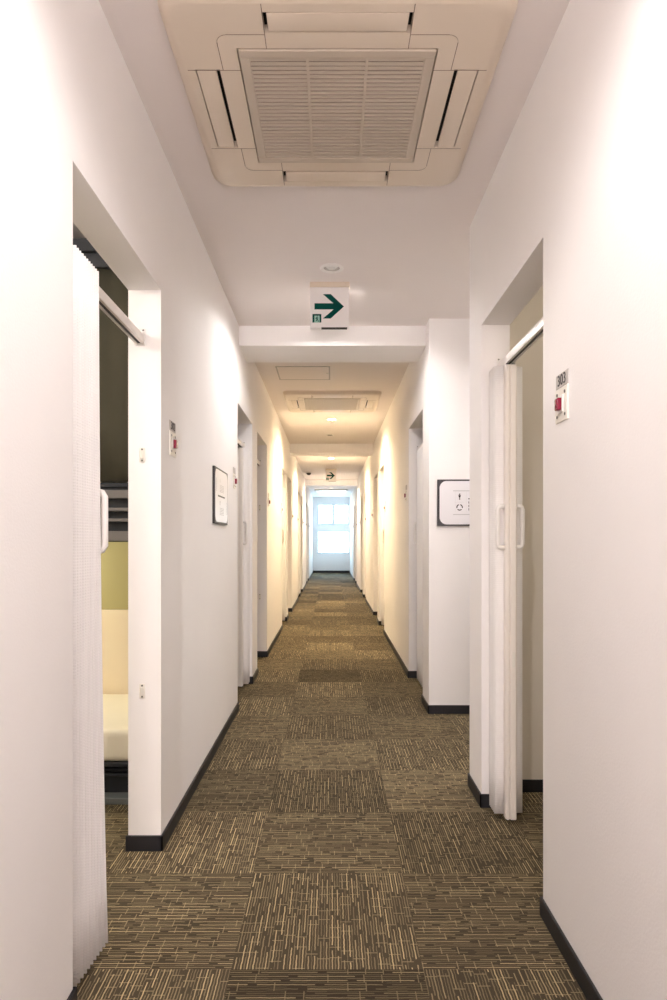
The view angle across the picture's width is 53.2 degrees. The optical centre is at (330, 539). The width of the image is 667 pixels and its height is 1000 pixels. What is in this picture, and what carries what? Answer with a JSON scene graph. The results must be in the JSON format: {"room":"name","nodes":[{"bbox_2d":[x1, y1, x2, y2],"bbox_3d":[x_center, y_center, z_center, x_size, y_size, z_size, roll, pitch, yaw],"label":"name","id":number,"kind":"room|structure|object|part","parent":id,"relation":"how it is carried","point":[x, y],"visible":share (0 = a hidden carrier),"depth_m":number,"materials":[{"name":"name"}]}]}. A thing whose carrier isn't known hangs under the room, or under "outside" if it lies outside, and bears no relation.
{"room":"hostel corridor","nodes":[
{"label":"hostel corridor","id":0,"kind":"room"},
{"bbox_2d":[0,0,312,999],"bbox_3d":[-0.671,-0.150,10.100,0.118,2.540,24.600,0,0,0],"label":"wall","id":1,"kind":"structure","parent":0,"point":[80,145],"depth_m":1.78,"materials":[{"name":"paint"}]},
{"bbox_2d":[99,287,145,345],"bbox_3d":[-0.687,-0.728,1.990,0.040,0.060,0.820,0,0,0],"label":"rail","id":2,"kind":"object","parent":1,"relation":"attached to","point":[138,336],"visible":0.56,"depth_m":2.16,"materials":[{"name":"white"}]},
{"bbox_2d":[73,245,107,986],"bbox_3d":[-0.678,0.193,1.721,0.157,1.830,0.283,0,0,-5],"label":"door","id":3,"kind":"structure","parent":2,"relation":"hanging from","point":[90,530],"depth_m":1.70,"materials":[{"name":"white fabric"}]},
{"bbox_3d":[-0.640,-0.050,1.837,0.052,0.184,0.019,0,0,0],"label":"handle","id":4,"kind":"part","parent":3,"relation":"part of","materials":[{"name":"white plastic"}]},
{"bbox_2d":[139,448,144,461],"bbox_3d":[-0.679,-0.304,2.397,0.020,0.052,0.007,0,0,0],"label":"plate","id":5,"kind":"object","parent":1,"relation":"attached to","point":[141,450],"visible":1,"depth_m":2.40,"materials":[{"name":"metal"}]},
{"bbox_2d":[139,684,144,697],"bbox_3d":[-0.679,0.545,2.397,0.020,0.052,0.007,0,0,0],"label":"plate","id":6,"kind":"object","parent":1,"relation":"attached to","point":[141,686],"visible":1,"depth_m":2.40,"materials":[{"name":"metal"}]},
{"bbox_2d":[169,420,175,433],"bbox_3d":[-0.610,-0.434,2.568,0.004,0.039,0.094,0,0,0],"label":"number plate","id":7,"kind":"object","parent":1,"relation":"attached to","point":[172,426],"visible":1,"depth_m":2.56,"materials":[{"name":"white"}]},
{"bbox_2d":[169,430,177,457],"bbox_3d":[-0.603,-0.367,2.568,0.019,0.092,0.095,0,0,0],"label":"switch","id":8,"kind":"object","parent":1,"relation":"attached to","point":[173,443],"visible":1,"depth_m":2.55,"materials":[{"name":"white plastic"}]},
{"bbox_2d":[67,572,312,999],"bbox_3d":[-0.671,1.092,10.100,0.134,0.056,24.600,0,0,0],"label":"baseboard","id":9,"kind":"structure","parent":1,"relation":"attached to","point":[132,842],"depth_m":2.73,"materials":[{"name":"black plastic"}]},
{"bbox_2d":[212,466,227,524],"bbox_3d":[-0.605,-0.233,3.655,0.014,0.298,0.430,0,0,0],"label":"framed notice","id":10,"kind":"object","parent":1,"relation":"attached to","point":[219,477],"visible":1,"depth_m":3.58,"materials":[{"name":"grey paper"}]},
{"bbox_2d":[233,473,236,488],"bbox_3d":[-0.603,-0.367,4.205,0.019,0.092,0.095,0,0,0],"label":"light","id":11,"kind":"object","parent":1,"relation":"attached to","point":[234,475],"visible":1,"depth_m":4.19,"materials":[{"name":"white plastic"}]},
{"bbox_2d":[238,438,244,447],"bbox_3d":[-0.687,-0.728,4.775,0.040,0.060,0.810,0,0,0],"label":"rail","id":12,"kind":"object","parent":1,"relation":"attached to","point":[240,444],"visible":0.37,"depth_m":5.01,"materials":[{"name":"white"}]},
{"bbox_2d":[238,447,249,686],"bbox_3d":[-0.687,0.204,5.100,0.118,1.807,0.160,0,0,0],"label":"curtain","id":13,"kind":"object","parent":12,"relation":"hanging from","point":[243,453],"visible":0.66,"depth_m":5.07,"materials":[{"name":"white fabric"}]},
{"bbox_3d":[-0.687,0.207,5.042,0.044,1.802,0.042,0,0,0],"label":"lead post","id":14,"kind":"part","parent":13,"relation":"part of","materials":[{"name":"white fabric"}]},
{"bbox_3d":[-0.647,-0.050,5.045,0.038,0.184,0.019,0,0,0],"label":"handle","id":15,"kind":"part","parent":13,"relation":"part of","materials":[{"name":"white plastic"}]},
{"bbox_2d":[73,0,569,496],"bbox_3d":[0.000,-1.480,10.100,5.100,0.120,24.800,0,0,0],"label":"ceiling","id":16,"kind":"structure","parent":0,"point":[403,252],"depth_m":3.08,"materials":[{"name":"paint"}]},
{"bbox_2d":[275,366,329,379],"bbox_3d":[-0.232,-1.416,5.690,0.450,0.008,0.450,0,0,0],"label":"access hatch","id":17,"kind":"object","parent":16,"relation":"attached to","point":[284,372],"visible":1,"depth_m":5.66,"materials":[{"name":"metal"}]},
{"bbox_2d":[310,282,349,329],"bbox_3d":[-0.007,-1.293,3.691,0.220,0.253,0.047,0,0,0],"label":"exit sign","id":18,"kind":"object","parent":16,"relation":"hanging from","point":[329,301],"visible":1,"depth_m":3.67,"materials":[{"name":"beige plastic"}]},
{"bbox_2d":[305,480,356,486],"bbox_3d":[0.009,-1.359,16.050,1.242,0.142,0.400,0,0,0],"label":"ceiling beam","id":19,"kind":"structure","parent":16,"relation":"attached to","point":[308,483],"depth_m":15.85,"materials":[{"name":"paint"}]},
{"bbox_2d":[314,489,347,492],"bbox_3d":[0.000,-1.400,19.300,0.950,0.040,0.950,0,0,0],"label":"air conditioner","id":20,"kind":"object","parent":16,"relation":"attached to","point":[315,490],"visible":1,"depth_m":18.87,"materials":[{"name":"grey"}]},
{"bbox_2d":[326,469,336,481],"bbox_3d":[0.001,-1.293,13.416,0.220,0.253,0.047,0,0,0],"label":"exit sign","id":21,"kind":"object","parent":16,"relation":"hanging from","point":[330,473],"visible":1,"depth_m":13.40,"materials":[{"name":"beige plastic"}]},
{"bbox_2d":[283,391,380,412],"bbox_3d":[0.012,-1.400,6.830,0.950,0.040,0.950,0,0,0],"label":"air conditioner","id":22,"kind":"object","parent":16,"relation":"attached to","point":[296,401],"visible":1,"depth_m":6.68,"materials":[{"name":"grey plastic"}]},
{"bbox_2d":[304,398,360,409],"bbox_3d":[0.012,-1.390,6.830,0.562,0.020,0.562,0,0,0],"label":"grille","id":23,"kind":"object","parent":22,"relation":"attached to","point":[309,403],"depth_m":6.82,"materials":[{"name":"beige plastic"}]},
{"bbox_2d":[290,444,373,455],"bbox_3d":[0.009,-1.359,10.090,1.242,0.142,0.420,0,0,0],"label":"ceiling beam","id":24,"kind":"structure","parent":16,"relation":"attached to","point":[295,449],"depth_m":9.88,"materials":[{"name":"paint"}]},
{"bbox_2d":[320,263,343,273],"bbox_3d":[0.004,-1.447,3.487,0.125,0.066,0.125,0,0,0],"label":"recessed light","id":25,"kind":"object","parent":16,"relation":"in","point":[331,268],"visible":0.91,"depth_m":3.49,"materials":[{"name":"white plastic"}]},
{"bbox_3d":[0.004,-1.425,3.487,0.082,0.014,0.082,0,0,0],"label":"bulb","id":26,"kind":"part","parent":25,"relation":"part of","materials":[{"name":"clear metal"}]},
{"bbox_2d":[239,326,425,361],"bbox_3d":[0.009,-1.359,4.640,1.242,0.142,0.420,0,0,0],"label":"ceiling beam","id":27,"kind":"structure","parent":16,"relation":"attached to","point":[256,343],"depth_m":4.43,"materials":[{"name":"paint"}]},
{"bbox_2d":[157,0,517,185],"bbox_3d":[0.018,-1.400,2.165,0.950,0.040,0.950,0,0,0],"label":"air conditioner","id":28,"kind":"object","parent":16,"relation":"attached to","point":[279,92],"visible":1,"depth_m":2.02,"materials":[{"name":"beige plastic"}]},
{"bbox_2d":[238,48,436,162],"bbox_3d":[0.018,-1.390,2.165,0.562,0.020,0.562,0,0,0],"label":"grille","id":29,"kind":"object","parent":28,"relation":"attached to","point":[301,105],"depth_m":2.11,"materials":[{"name":"beige plastic"}]},
{"bbox_2d":[313,497,349,570],"bbox_3d":[0.009,-0.150,22.470,1.478,2.540,0.140,0,0,0],"label":"wall","id":30,"kind":"structure","parent":0,"point":[321,562],"depth_m":22.40,"materials":[{"name":"paint"}]},
{"bbox_2d":[313,571,349,572],"bbox_3d":[0.009,1.083,22.394,1.242,0.075,0.012,0,0,0],"label":"baseboard","id":31,"kind":"structure","parent":30,"relation":"attached to","point":[313,571],"depth_m":22.39,"materials":[{"name":"black plastic"}]},
{"bbox_2d":[317,503,349,524],"bbox_3d":[0.075,-0.845,22.444,1.101,0.730,0.112,0,0,0],"label":"window","id":32,"kind":"structure","parent":30,"relation":"in","point":[318,504],"depth_m":22.42,"materials":[{"name":"white metal"}]},
{"bbox_3d":[-0.161,-0.845,22.431,0.584,0.686,0.022,0,0,0],"label":"sash","id":33,"kind":"part","parent":32,"relation":"part of","materials":[{"name":"glass"}]},
{"bbox_3d":[0.312,-0.845,22.461,0.584,0.686,0.022,0,0,0],"label":"sash","id":34,"kind":"part","parent":32,"relation":"part of","materials":[{"name":"glass"}]},
{"bbox_2d":[317,531,349,553],"bbox_3d":[0.075,0.090,22.444,1.101,0.780,0.112,0,0,0],"label":"window","id":35,"kind":"structure","parent":30,"relation":"in","point":[348,552],"depth_m":22.44,"materials":[{"name":"white metal"}]},
{"bbox_2d":[77,573,586,999],"bbox_3d":[0.000,1.160,10.100,5.100,0.080,24.800,0,0,0],"label":"floor","id":36,"kind":"structure","parent":0,"point":[335,843],"depth_m":2.32,"materials":[{"name":"carpet"}]},
{"bbox_2d":[73,238,127,804],"bbox_3d":[-1.591,-0.080,3.195,1.699,2.400,0.760,0,0,0],"label":"bunk bed","id":37,"kind":"object","parent":36,"relation":"on","point":[113,342],"visible":0.09,"depth_m":2.87,"materials":[{"name":"black"}]},
{"bbox_3d":[-1.591,0.192,3.569,1.698,0.367,0.012,0,0,0],"label":"panel","id":38,"kind":"part","parent":37,"relation":"part of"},
{"bbox_3d":[-1.591,0.666,3.567,1.698,0.582,0.016,0,0,0],"label":"panel","id":39,"kind":"part","parent":37,"relation":"part of","materials":[{"name":"beige wood"}]},
{"bbox_2d":[103,694,127,760],"bbox_3d":[-1.579,0.888,3.208,1.663,0.136,0.695,0,0,0],"label":"mattress","id":40,"kind":"object","parent":37,"relation":"on","point":[115,706],"visible":0.02,"depth_m":2.91,"materials":[{"name":"beige fabric"}]},
{"bbox_2d":[447,319,469,704],"bbox_3d":[1.599,-0.150,4.344,1.702,2.540,0.118,0,0,0],"label":"wall","id":41,"kind":"structure","parent":0,"point":[458,330],"depth_m":4.29,"materials":[{"name":"paint"}]},
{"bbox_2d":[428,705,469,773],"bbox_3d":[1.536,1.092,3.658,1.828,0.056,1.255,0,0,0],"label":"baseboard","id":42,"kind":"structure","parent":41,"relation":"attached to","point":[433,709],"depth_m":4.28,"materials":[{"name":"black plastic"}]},
{"bbox_2d":[437,479,469,525],"bbox_3d":[0.897,-0.236,4.278,0.430,0.298,0.014,0,0,0],"label":"framed sign","id":43,"kind":"object","parent":41,"relation":"attached to","point":[453,495],"visible":0.57,"depth_m":4.27,"materials":[{"name":"grey plastic"}]},
{"bbox_2d":[350,0,666,999],"bbox_3d":[0.689,-0.150,10.100,0.118,2.540,24.600,0,0,0],"label":"wall","id":44,"kind":"structure","parent":0,"point":[573,205],"depth_m":1.63,"materials":[{"name":"paint"}]},
{"bbox_2d":[350,572,602,999],"bbox_3d":[0.689,1.092,10.100,0.134,0.056,24.600,0,0,0],"label":"baseboard","id":45,"kind":"structure","parent":44,"relation":"attached to","point":[584,981],"depth_m":1.85,"materials":[{"name":"black plastic"}]},
{"bbox_2d":[497,317,542,365],"bbox_3d":[0.713,-0.728,2.385,0.040,0.060,0.810,0,0,0],"label":"rail","id":46,"kind":"object","parent":44,"relation":"attached to","point":[536,331],"visible":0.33,"depth_m":2.44,"materials":[{"name":"white plastic"}]},
{"bbox_2d":[489,363,524,819],"bbox_3d":[0.713,0.204,2.710,0.118,1.807,0.160,0,0,0],"label":"door","id":47,"kind":"structure","parent":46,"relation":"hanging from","point":[506,509],"depth_m":2.67,"materials":[{"name":"white plastic"}]},
{"bbox_3d":[0.673,-0.050,2.655,0.038,0.184,0.019,0,0,0],"label":"handle","id":48,"kind":"part","parent":47,"relation":"part of","materials":[{"name":"white plastic"}]},
{"bbox_3d":[0.713,0.207,2.652,0.044,1.802,0.042,0,0,0],"label":"lead post","id":49,"kind":"part","parent":47,"relation":"part of","materials":[{"name":"beige metal"}]},
{"bbox_3d":[0.753,-0.050,2.655,0.038,0.184,0.019,0,0,0],"label":"handle","id":50,"kind":"part","parent":47,"relation":"part of","materials":[{"name":"white plastic"}]},
{"bbox_2d":[555,384,568,423],"bbox_3d":[0.621,-0.367,1.812,0.019,0.092,0.095,0,0,0],"label":"switch","id":51,"kind":"object","parent":44,"relation":"attached to","point":[562,394],"visible":1,"depth_m":1.80,"materials":[{"name":"white plastic"}]},
{"bbox_2d":[556,368,568,390],"bbox_3d":[0.628,-0.434,1.812,0.004,0.039,0.094,0,0,0],"label":"number plate","id":52,"kind":"object","parent":44,"relation":"attached to","point":[562,379],"visible":1,"depth_m":1.80,"materials":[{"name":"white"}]},
{"bbox_3d":[0.713,-0.728,4.990,0.040,0.060,0.820,0,0,0],"label":"rail","id":53,"kind":"object","parent":44,"relation":"attached to","visible":0},
{"bbox_2d":[414,446,422,686],"bbox_3d":[0.725,0.204,4.944,0.118,1.807,0.728,0,0,-2],"label":"door","id":54,"kind":"structure","parent":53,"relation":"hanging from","point":[419,543],"depth_m":5.14,"materials":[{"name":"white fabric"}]},
{"bbox_3d":[0.673,-0.050,5.282,0.038,0.184,0.019,0,0,0],"label":"handle","id":55,"kind":"part","parent":54,"relation":"part of","materials":[{"name":"white plastic"}]},
{"bbox_3d":[0.713,-0.728,8.300,0.040,0.060,0.800,0,0,0],"label":"rail","id":56,"kind":"object","parent":44,"relation":"attached to","visible":0},
{"bbox_2d":[381,485,383,624],"bbox_3d":[0.713,0.204,8.620,0.118,1.807,0.160,0,0,0],"label":"curtain","id":57,"kind":"object","parent":56,"relation":"hanging from","point":[382,486],"visible":0.24,"depth_m":8.59,"materials":[{"name":"white plastic"}]},
{"bbox_3d":[0.713,-0.728,12.500,0.040,0.060,0.800,0,0,0],"label":"rail","id":58,"kind":"object","parent":44,"relation":"attached to","visible":0},
{"bbox_2d":[365,503,365,596],"bbox_3d":[0.713,0.204,12.820,0.118,1.807,0.160,0,0,0],"label":"curtain","id":59,"kind":"object","parent":58,"relation":"hanging from","point":[365,503],"visible":0.15,"depth_m":12.79,"materials":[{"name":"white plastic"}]},
{"bbox_2d":[510,286,542,778],"bbox_3d":[1.599,-0.150,2.958,1.702,2.540,0.004,0,0,0],"label":"wall","id":60,"kind":"structure","parent":0,"point":[531,361],"depth_m":2.96,"materials":[{"name":"paint"}]},
{"bbox_2d":[522,779,542,791],"bbox_3d":[1.599,1.092,2.956,1.702,0.056,0.008,0,0,0],"label":"baseboard","id":61,"kind":"structure","parent":60,"relation":"attached to","point":[528,785],"depth_m":2.95,"materials":[{"name":"black plastic"}]},
{"bbox_3d":[-0.687,-0.728,8.750,0.040,0.060,0.800,0,0,0],"label":"rail","id":62,"kind":"object","parent":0,"visible":0},
{"bbox_2d":[282,488,284,620],"bbox_3d":[-0.687,0.204,9.070,0.118,1.807,0.160,0,0,0],"label":"curtain","id":63,"kind":"object","parent":62,"relation":"hanging from","point":[283,489],"visible":0.31,"depth_m":9.04,"materials":[{"name":"white plastic"}]},
{"bbox_3d":[-0.687,-0.728,12.700,0.040,0.060,0.800,0,0,0],"label":"rail","id":64,"kind":"object","parent":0,"visible":0},
{"bbox_2d":[298,504,298,595],"bbox_3d":[-0.687,0.204,13.020,0.118,1.807,0.160,0,0,0],"label":"curtain","id":65,"kind":"object","parent":64,"relation":"hanging from","point":[298,504],"visible":0.15,"depth_m":12.99,"materials":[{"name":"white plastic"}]}
]}

